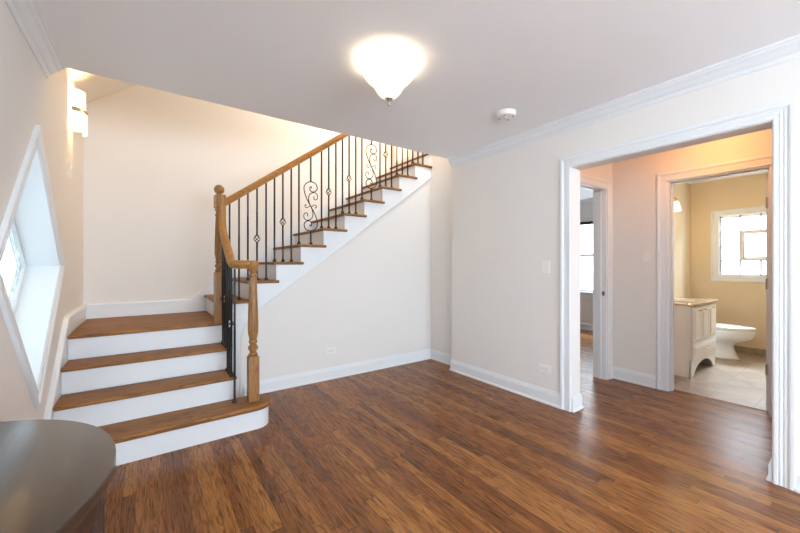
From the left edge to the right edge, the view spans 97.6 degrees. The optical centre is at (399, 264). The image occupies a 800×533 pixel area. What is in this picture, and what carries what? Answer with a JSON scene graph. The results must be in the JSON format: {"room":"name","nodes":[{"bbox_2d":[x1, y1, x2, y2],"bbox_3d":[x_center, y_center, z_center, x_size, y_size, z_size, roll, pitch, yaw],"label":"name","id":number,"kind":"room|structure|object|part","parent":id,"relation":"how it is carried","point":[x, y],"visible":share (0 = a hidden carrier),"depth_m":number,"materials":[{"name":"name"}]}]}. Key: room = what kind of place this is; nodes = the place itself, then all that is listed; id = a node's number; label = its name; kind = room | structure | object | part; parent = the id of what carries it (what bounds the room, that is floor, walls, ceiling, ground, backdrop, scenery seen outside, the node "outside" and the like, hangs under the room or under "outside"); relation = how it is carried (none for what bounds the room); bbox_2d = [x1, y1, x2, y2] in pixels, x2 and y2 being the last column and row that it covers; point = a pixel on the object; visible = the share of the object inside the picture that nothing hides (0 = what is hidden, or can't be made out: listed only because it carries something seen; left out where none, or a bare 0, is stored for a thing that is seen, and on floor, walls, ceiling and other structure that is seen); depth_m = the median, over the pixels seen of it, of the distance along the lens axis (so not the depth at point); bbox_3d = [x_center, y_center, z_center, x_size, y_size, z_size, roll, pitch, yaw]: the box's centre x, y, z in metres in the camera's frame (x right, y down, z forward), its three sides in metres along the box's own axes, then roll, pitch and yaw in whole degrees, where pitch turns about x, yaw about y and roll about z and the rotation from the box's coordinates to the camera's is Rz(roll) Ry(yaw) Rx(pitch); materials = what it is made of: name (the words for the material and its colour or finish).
{"room":"stair hall","nodes":[
{"label":"stair hall","id":0,"kind":"room"},
{"bbox_2d":[0,0,83,421],"bbox_3d":[-1.726,-0.195,1.377,0.200,3.050,4.850,0,0,-36],"label":"wall","id":1,"kind":"structure","parent":0,"point":[28,98],"depth_m":1.91,"materials":[{"name":"white paint"}]},
{"bbox_2d":[0,124,64,408],"bbox_3d":[-2.046,0.013,1.843,0.217,1.541,1.404,0,0,-36],"label":"window","id":2,"kind":"structure","parent":1,"relation":"in","point":[30,224],"depth_m":2.09,"materials":[{"name":"white paint"}]},
{"bbox_3d":[-2.111,0.013,1.796,0.006,1.260,1.150,0,0,-36],"label":"pane","id":3,"kind":"part","parent":2,"relation":"part of","materials":[{"name":"clear glass"}]},
{"bbox_3d":[-2.110,0.013,1.797,0.035,1.338,1.218,0,0,-36],"label":"frame","id":4,"kind":"part","parent":2,"relation":"part of","materials":[{"name":"white paint"}]},
{"bbox_2d":[4,0,64,78],"bbox_3d":[0.077,-1.164,-0.898,0.078,0.092,7.450,0,0,-36],"label":"trim","id":5,"kind":"structure","parent":1,"relation":"attached to","point":[27,14],"depth_m":1.76,"materials":[{"name":"white paint"}]},
{"bbox_2d":[69,162,73,177],"bbox_3d":[-2.567,-0.735,2.737,0.018,0.116,0.072,0,0,-36],"label":"light switch","id":6,"kind":"object","parent":1,"relation":"attached to","point":[70,163],"visible":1,"depth_m":2.71,"materials":[{"name":"white plastic"}]},
{"bbox_3d":[-2.571,-0.735,2.734,0.006,0.116,0.072,0,0,-36],"label":"plate","id":7,"kind":"part","parent":6,"relation":"part of","materials":[{"name":"white plastic"}]},
{"bbox_2d":[69,87,87,136],"bbox_3d":[-2.532,-1.192,2.762,0.102,0.327,0.170,0,0,-36],"label":"wall sconce","id":8,"kind":"object","parent":1,"relation":"attached to","point":[78,115],"visible":1,"depth_m":2.71,"materials":[{"name":"white glass"}]},
{"bbox_3d":[-2.506,-1.104,2.781,0.036,0.152,0.131,0,0,-36],"label":"glass","id":9,"kind":"part","parent":8,"relation":"part of","materials":[{"name":"white glass"}]},
{"bbox_2d":[69,69,135,102],"bbox_3d":[-1.121,-2.906,3.706,3.896,3.120,1.670,0,0,-36],"label":"ceiling","id":10,"kind":"structure","parent":0,"point":[95,87],"depth_m":3.15,"materials":[{"name":"white paint"}]},
{"bbox_2d":[84,85,416,390],"bbox_3d":[-0.118,-1.520,5.422,7.526,5.700,0.150,0,0,-36],"label":"wall","id":11,"kind":"structure","parent":0,"point":[154,159],"depth_m":3.71,"materials":[{"name":"white paint"}]},
{"bbox_2d":[241,178,430,396],"bbox_3d":[-0.573,-0.004,3.937,2.336,2.468,0.090,0,0,-36],"label":"wall","id":12,"kind":"structure","parent":0,"point":[370,299],"depth_m":3.98,"materials":[{"name":"white paint"}]},
{"bbox_2d":[326,347,335,354],"bbox_3d":[-0.742,0.930,3.755,0.116,0.072,0.010,0,0,-36],"label":"electrical outlet","id":13,"kind":"object","parent":12,"relation":"attached to","point":[332,350],"visible":1,"depth_m":3.75,"materials":[{"name":"white plastic"}]},
{"bbox_2d":[244,349,559,408],"bbox_3d":[0.018,1.167,3.159,2.281,0.125,1.856,0,0,-36],"label":"baseboard","id":14,"kind":"structure","parent":12,"relation":"attached to","point":[543,395],"depth_m":3.66,"materials":[{"name":"white paint"}]},
{"bbox_2d":[36,0,799,158],"bbox_3d":[1.409,-1.335,0.057,3.357,0.250,7.450,0,0,-36],"label":"ceiling","id":15,"kind":"structure","parent":0,"point":[297,61],"depth_m":1.98,"materials":[{"name":"white paint"}]},
{"bbox_2d":[361,52,415,106],"bbox_3d":[-0.067,-1.076,2.093,0.326,0.268,0.326,0,0,-36],"label":"ceiling lamp","id":16,"kind":"object","parent":15,"relation":"attached to","point":[388,73],"visible":1,"depth_m":2.01,"materials":[{"name":"white glass"}]},
{"bbox_2d":[497,108,515,120],"bbox_3d":[0.847,-1.188,2.791,0.148,0.045,0.148,0,0,-36],"label":"smoke detector","id":17,"kind":"object","parent":15,"relation":"attached to","point":[508,113],"visible":1,"depth_m":2.75,"materials":[{"name":"white plastic"}]},
{"bbox_2d":[392,146,451,354],"bbox_3d":[0.343,-1.520,4.767,0.120,5.700,1.450,0,0,-36],"label":"wall","id":18,"kind":"structure","parent":0,"point":[441,170],"depth_m":4.43,"materials":[{"name":"white paint"}]},
{"bbox_2d":[105,329,799,532],"bbox_3d":[2.539,1.278,1.759,7.176,0.104,8.900,0,0,-36],"label":"floor","id":19,"kind":"structure","parent":0,"point":[425,446],"depth_m":2.15,"materials":[{"name":"brown wood"}]},
{"bbox_2d":[0,419,115,532],"bbox_3d":[-0.888,0.855,0.753,0.430,0.750,0.940,0,0,-36],"label":"table","id":20,"kind":"object","parent":19,"relation":"on","point":[55,475],"visible":1,"depth_m":0.81,"materials":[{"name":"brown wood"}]},
{"bbox_3d":[-0.894,0.521,0.749,0.416,0.018,0.912,0,0,-36],"label":"molding","id":21,"kind":"part","parent":20,"relation":"part of","materials":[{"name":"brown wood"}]},
{"bbox_2d":[43,154,431,465],"bbox_3d":[-1.028,-0.186,3.576,3.497,2.833,1.789,0,0,-36],"label":"staircase","id":22,"kind":"structure","parent":19,"relation":"on","point":[143,420],"depth_m":2.70,"materials":[{"name":"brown wood"}]},
{"bbox_3d":[-1.542,1.084,2.407,1.251,0.012,0.250,0,0,-36],"label":"cove molding","id":23,"kind":"part","parent":22,"relation":"part of","materials":[{"name":"brown wood"}]},
{"bbox_2d":[214,134,422,402],"bbox_3d":[-0.444,-0.650,3.594,2.539,3.402,0.742,0,0,-36],"label":"stair railing","id":24,"kind":"object","parent":22,"relation":"on","point":[225,261],"visible":0.91,"depth_m":3.09,"materials":[{"name":"brown wood"}]},
{"bbox_3d":[-1.610,-0.043,3.116,0.078,1.145,0.078,0,0,-36],"label":"newel post","id":25,"kind":"part","parent":24,"relation":"part of","materials":[{"name":"brown wood"}]},
{"bbox_3d":[-1.377,-0.285,2.845,0.637,0.640,0.153,0,0,41],"label":"handrail","id":26,"kind":"part","parent":24,"relation":"part of","materials":[{"name":"brown wood"}]},
{"bbox_3d":[-1.131,0.536,2.696,0.076,1.029,0.076,0,0,-36],"label":"newel post","id":27,"kind":"part","parent":24,"relation":"part of","materials":[{"name":"brown wood"}]},
{"bbox_3d":[-0.606,-1.435,3.870,2.480,1.833,0.106,0,0,-36],"label":"handrail","id":28,"kind":"part","parent":24,"relation":"part of","materials":[{"name":"brown wood"}]},
{"bbox_2d":[674,297,717,378],"bbox_3d":[3.342,0.786,4.197,0.908,0.880,0.557,0,0,-36],"label":"bathroom vanity","id":29,"kind":"object","parent":19,"relation":"on","point":[694,318],"visible":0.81,"depth_m":3.85,"materials":[{"name":"white paint"}]},
{"bbox_3d":[2.978,0.840,3.967,0.018,0.772,0.506,0,0,-36],"label":"panel","id":30,"kind":"part","parent":29,"relation":"part of","materials":[{"name":"white paint"}]},
{"bbox_3d":[3.248,0.661,3.836,0.280,0.380,0.018,0,0,-36],"label":"door","id":31,"kind":"part","parent":29,"relation":"part of","materials":[{"name":"white paint"}]},
{"bbox_2d":[674,297,717,306],"bbox_3d":[3.336,0.442,4.204,0.908,0.024,0.538,0,0,-36],"label":"countertop","id":32,"kind":"structure","parent":29,"relation":"on","point":[698,301],"depth_m":3.94,"materials":[{"name":"beige stone"}]},
{"bbox_2d":[674,298,694,301],"bbox_3d":[3.333,0.428,4.209,0.424,0.015,0.331,0,0,-36],"label":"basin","id":33,"kind":"object","parent":32,"relation":"in","point":[675,299],"depth_m":4.12,"materials":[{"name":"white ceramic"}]},
{"bbox_3d":[3.255,0.661,3.827,0.204,0.304,0.007,0,0,-36],"label":"raised panel","id":34,"kind":"part","parent":29,"relation":"part of","materials":[{"name":"white paint"}]},
{"bbox_3d":[3.481,0.946,4.003,0.852,0.170,0.018,0,0,-36],"label":"drawer","id":35,"kind":"part","parent":29,"relation":"part of","materials":[{"name":"white paint"}]},
{"bbox_3d":[3.487,0.946,3.993,0.776,0.094,0.007,0,0,-36],"label":"raised panel","id":36,"kind":"part","parent":29,"relation":"part of","materials":[{"name":"white paint"}]},
{"bbox_3d":[3.481,0.661,4.003,0.280,0.380,0.018,0,0,-36],"label":"door","id":37,"kind":"part","parent":29,"relation":"part of","materials":[{"name":"white paint"}]},
{"bbox_3d":[3.487,0.661,3.993,0.204,0.304,0.007,0,0,-36],"label":"raised panel","id":38,"kind":"part","parent":29,"relation":"part of","materials":[{"name":"white paint"}]},
{"bbox_3d":[3.676,0.840,4.468,0.018,0.772,0.506,0,0,-36],"label":"panel","id":39,"kind":"part","parent":29,"relation":"part of","materials":[{"name":"white paint"}]},
{"bbox_3d":[3.713,0.661,4.169,0.280,0.380,0.018,0,0,-36],"label":"door","id":40,"kind":"part","parent":29,"relation":"part of","materials":[{"name":"white paint"}]},
{"bbox_3d":[3.720,0.661,4.160,0.204,0.304,0.007,0,0,-36],"label":"raised panel","id":41,"kind":"part","parent":29,"relation":"part of","materials":[{"name":"white paint"}]},
{"bbox_2d":[715,323,756,359],"bbox_3d":[4.205,0.859,4.672,0.440,0.735,0.786,0,0,-36],"label":"toilet","id":42,"kind":"object","parent":19,"relation":"on","point":[727,335],"visible":0.43,"depth_m":4.47,"materials":[{"name":"white ceramic"}]},
{"bbox_3d":[4.281,0.831,4.566,0.372,0.019,0.524,0,0,-36],"label":"seat","id":43,"kind":"part","parent":42,"relation":"part of","materials":[{"name":"white ceramic"}]},
{"bbox_3d":[4.281,0.807,4.566,0.374,0.024,0.525,0,0,-36],"label":"lid","id":44,"kind":"part","parent":42,"relation":"part of","materials":[{"name":"white ceramic"}]},
{"bbox_2d":[580,322,592,330],"bbox_3d":[2.150,1.167,5.405,3.560,0.125,2.520,0,0,-36],"label":"baseboard","id":45,"kind":"structure","parent":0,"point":[586,326],"depth_m":6.56,"materials":[{"name":"white paint"}]},
{"bbox_2d":[580,198,592,204],"bbox_3d":[2.150,-1.164,5.405,3.560,0.092,2.520,0,0,-36],"label":"trim","id":46,"kind":"structure","parent":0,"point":[584,201],"depth_m":6.53,"materials":[{"name":"white paint"}]},
{"bbox_2d":[580,189,592,199],"bbox_3d":[2.150,-1.300,5.405,3.560,0.180,2.520,0,0,-36],"label":"ceiling","id":47,"kind":"structure","parent":0,"point":[584,194],"depth_m":6.08,"materials":[{"name":"white paint"}]},
{"bbox_2d":[452,57,799,468],"bbox_3d":[2.831,-0.030,1.076,0.142,2.720,7.450,0,0,-36],"label":"wall","id":48,"kind":"structure","parent":0,"point":[506,204],"depth_m":3.21,"materials":[{"name":"white paint"}]},
{"bbox_2d":[539,363,550,373],"bbox_3d":[1.283,0.928,3.106,0.010,0.072,0.116,0,0,-36],"label":"electrical outlet","id":49,"kind":"object","parent":48,"relation":"attached to","point":[542,368],"visible":1,"depth_m":3.10,"materials":[{"name":"white plastic"}]},
{"bbox_2d":[542,260,549,273],"bbox_3d":[1.292,0.025,3.094,0.010,0.116,0.072,0,0,-36],"label":"light switch","id":50,"kind":"object","parent":48,"relation":"attached to","point":[545,263],"visible":1,"depth_m":3.09,"materials":[{"name":"white plastic"}]},
{"bbox_2d":[571,393,583,412],"bbox_3d":[1.439,1.167,3.037,0.164,0.125,0.229,0,0,-36],"label":"baseboard reveal","id":51,"kind":"structure","parent":48,"relation":"attached to","point":[577,400],"depth_m":2.94,"materials":[{"name":"white paint"}]},
{"bbox_2d":[447,34,799,167],"bbox_3d":[2.742,-1.164,1.012,0.078,0.092,7.450,0,0,-36],"label":"trim","id":52,"kind":"structure","parent":48,"relation":"attached to","point":[787,49],"depth_m":2.39,"materials":[{"name":"white paint"}]},
{"bbox_2d":[560,98,795,491],"bbox_3d":[1.755,0.167,2.439,0.019,2.127,1.338,0,0,-36],"label":"trim","id":53,"kind":"structure","parent":48,"relation":"attached to","point":[782,115],"depth_m":1.95,"materials":[{"name":"white paint"}]},
{"bbox_2d":[766,458,799,493],"bbox_3d":[3.573,1.167,0.042,0.186,0.125,4.905,0,0,-36],"label":"baseboard","id":54,"kind":"structure","parent":48,"relation":"attached to","point":[797,469],"depth_m":1.89,"materials":[{"name":"white paint"}]},
{"bbox_2d":[580,163,690,297],"bbox_3d":[2.876,-0.030,4.291,3.677,2.720,0.136,0,0,-36],"label":"wall","id":55,"kind":"structure","parent":0,"point":[682,191],"depth_m":5.07,"materials":[{"name":"beige paint"}]},
{"bbox_2d":[580,173,611,379],"bbox_3d":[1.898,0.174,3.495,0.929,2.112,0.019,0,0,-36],"label":"trim","id":56,"kind":"structure","parent":55,"relation":"attached to","point":[584,178],"depth_m":3.72,"materials":[{"name":"white paint"}]},
{"bbox_2d":[674,197,680,211],"bbox_3d":[3.425,-0.787,4.490,0.600,0.185,0.180,0,0,-36],"label":"vanity light","id":57,"kind":"object","parent":55,"relation":"attached to","point":[676,203],"visible":0.32,"depth_m":4.54,"materials":[{"name":"white glass"}]},
{"bbox_2d":[580,173,765,348],"bbox_3d":[4.161,-0.030,5.782,0.150,2.720,4.250,0,0,-36],"label":"wall","id":58,"kind":"structure","parent":0,"point":[739,303],"depth_m":5.01,"materials":[{"name":"beige paint"}]},
{"bbox_2d":[580,216,592,297],"bbox_3d":[3.580,-0.136,6.516,0.160,1.512,1.220,0,0,-36],"label":"window","id":59,"kind":"structure","parent":58,"relation":"in","point":[585,293],"depth_m":6.57,"materials":[{"name":"white paint"}]},
{"bbox_3d":[3.555,0.570,6.499,0.100,0.100,1.220,0,0,-36],"label":"sill","id":60,"kind":"part","parent":59,"relation":"part of","materials":[{"name":"white paint"}]},
{"bbox_2d":[580,221,592,224],"bbox_3d":[3.572,-0.770,6.510,0.056,0.055,0.940,0,0,-36],"label":"shade","id":61,"kind":"object","parent":59,"relation":"attached to","point":[581,222],"depth_m":6.58,"materials":[{"name":"brown wood"}]},
{"bbox_3d":[3.548,-0.186,6.493,0.019,1.412,1.164,0,0,-36],"label":"casing","id":62,"kind":"part","parent":59,"relation":"part of","materials":[{"name":"white paint"}]},
{"bbox_3d":[3.598,0.165,6.529,0.035,0.710,0.980,0,0,-36],"label":"sash","id":63,"kind":"part","parent":59,"relation":"part of","materials":[{"name":"white glass"}]},
{"bbox_2d":[711,206,765,282],"bbox_3d":[4.878,-0.265,4.726,0.121,1.024,1.022,0,0,-36],"label":"window","id":64,"kind":"structure","parent":58,"relation":"in","point":[715,276],"depth_m":4.92,"materials":[{"name":"white paint"}]},
{"bbox_3d":[4.877,-0.261,4.729,0.055,0.410,0.410,0,0,-36],"label":"vent frame","id":65,"kind":"part","parent":64,"relation":"part of","materials":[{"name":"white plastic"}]},
{"bbox_3d":[4.877,-0.261,4.729,0.025,0.354,0.354,0,0,-36],"label":"vent sash","id":66,"kind":"part","parent":64,"relation":"part of","materials":[{"name":"white glass"}]},
{"bbox_2d":[734,345,765,355],"bbox_3d":[4.791,1.181,4.766,0.010,0.090,1.324,0,0,-36],"label":"baseboard","id":67,"kind":"structure","parent":58,"relation":"attached to","point":[749,350],"depth_m":4.77,"materials":[{"name":"wood"}]},
{"bbox_2d":[612,128,771,387],"bbox_3d":[4.170,-0.030,1.294,0.123,2.720,6.244,0,0,-36],"label":"wall","id":68,"kind":"structure","parent":0,"point":[634,181],"depth_m":3.58,"materials":[{"name":"white paint"}]},
{"bbox_2d":[612,366,655,388],"bbox_3d":[2.407,1.167,3.621,0.032,0.125,0.407,0,0,-36],"label":"baseboard","id":69,"kind":"structure","parent":68,"relation":"attached to","point":[648,380],"depth_m":3.61,"materials":[{"name":"white paint"}]},
{"bbox_2d":[657,154,771,390],"bbox_3d":[2.788,0.172,3.100,0.019,2.117,0.872,0,0,-36],"label":"trim","id":70,"kind":"structure","parent":68,"relation":"attached to","point":[663,179],"depth_m":3.40,"materials":[{"name":"white paint"}]},
{"bbox_2d":[668,165,771,416],"bbox_3d":[2.846,0.212,3.142,0.123,2.035,0.700,0,0,-36],"label":"trim","id":71,"kind":"structure","parent":68,"relation":"attached to","point":[769,168],"depth_m":3.27,"materials":[{"name":"white paint"}]},
{"bbox_2d":[765,172,767,408],"bbox_3d":[3.332,0.224,3.142,0.672,1.988,0.099,0,0,-36],"label":"door","id":72,"kind":"structure","parent":68,"relation":"in","point":[766,197],"depth_m":2.94,"materials":[{"name":"white paint"}]},
{"bbox_2d":[686,170,767,183],"bbox_3d":[3.791,-1.300,4.049,2.471,0.180,1.324,0,0,-36],"label":"ceiling","id":73,"kind":"structure","parent":0,"point":[765,171],"depth_m":4.89,"materials":[{"name":"white paint"}]}
]}

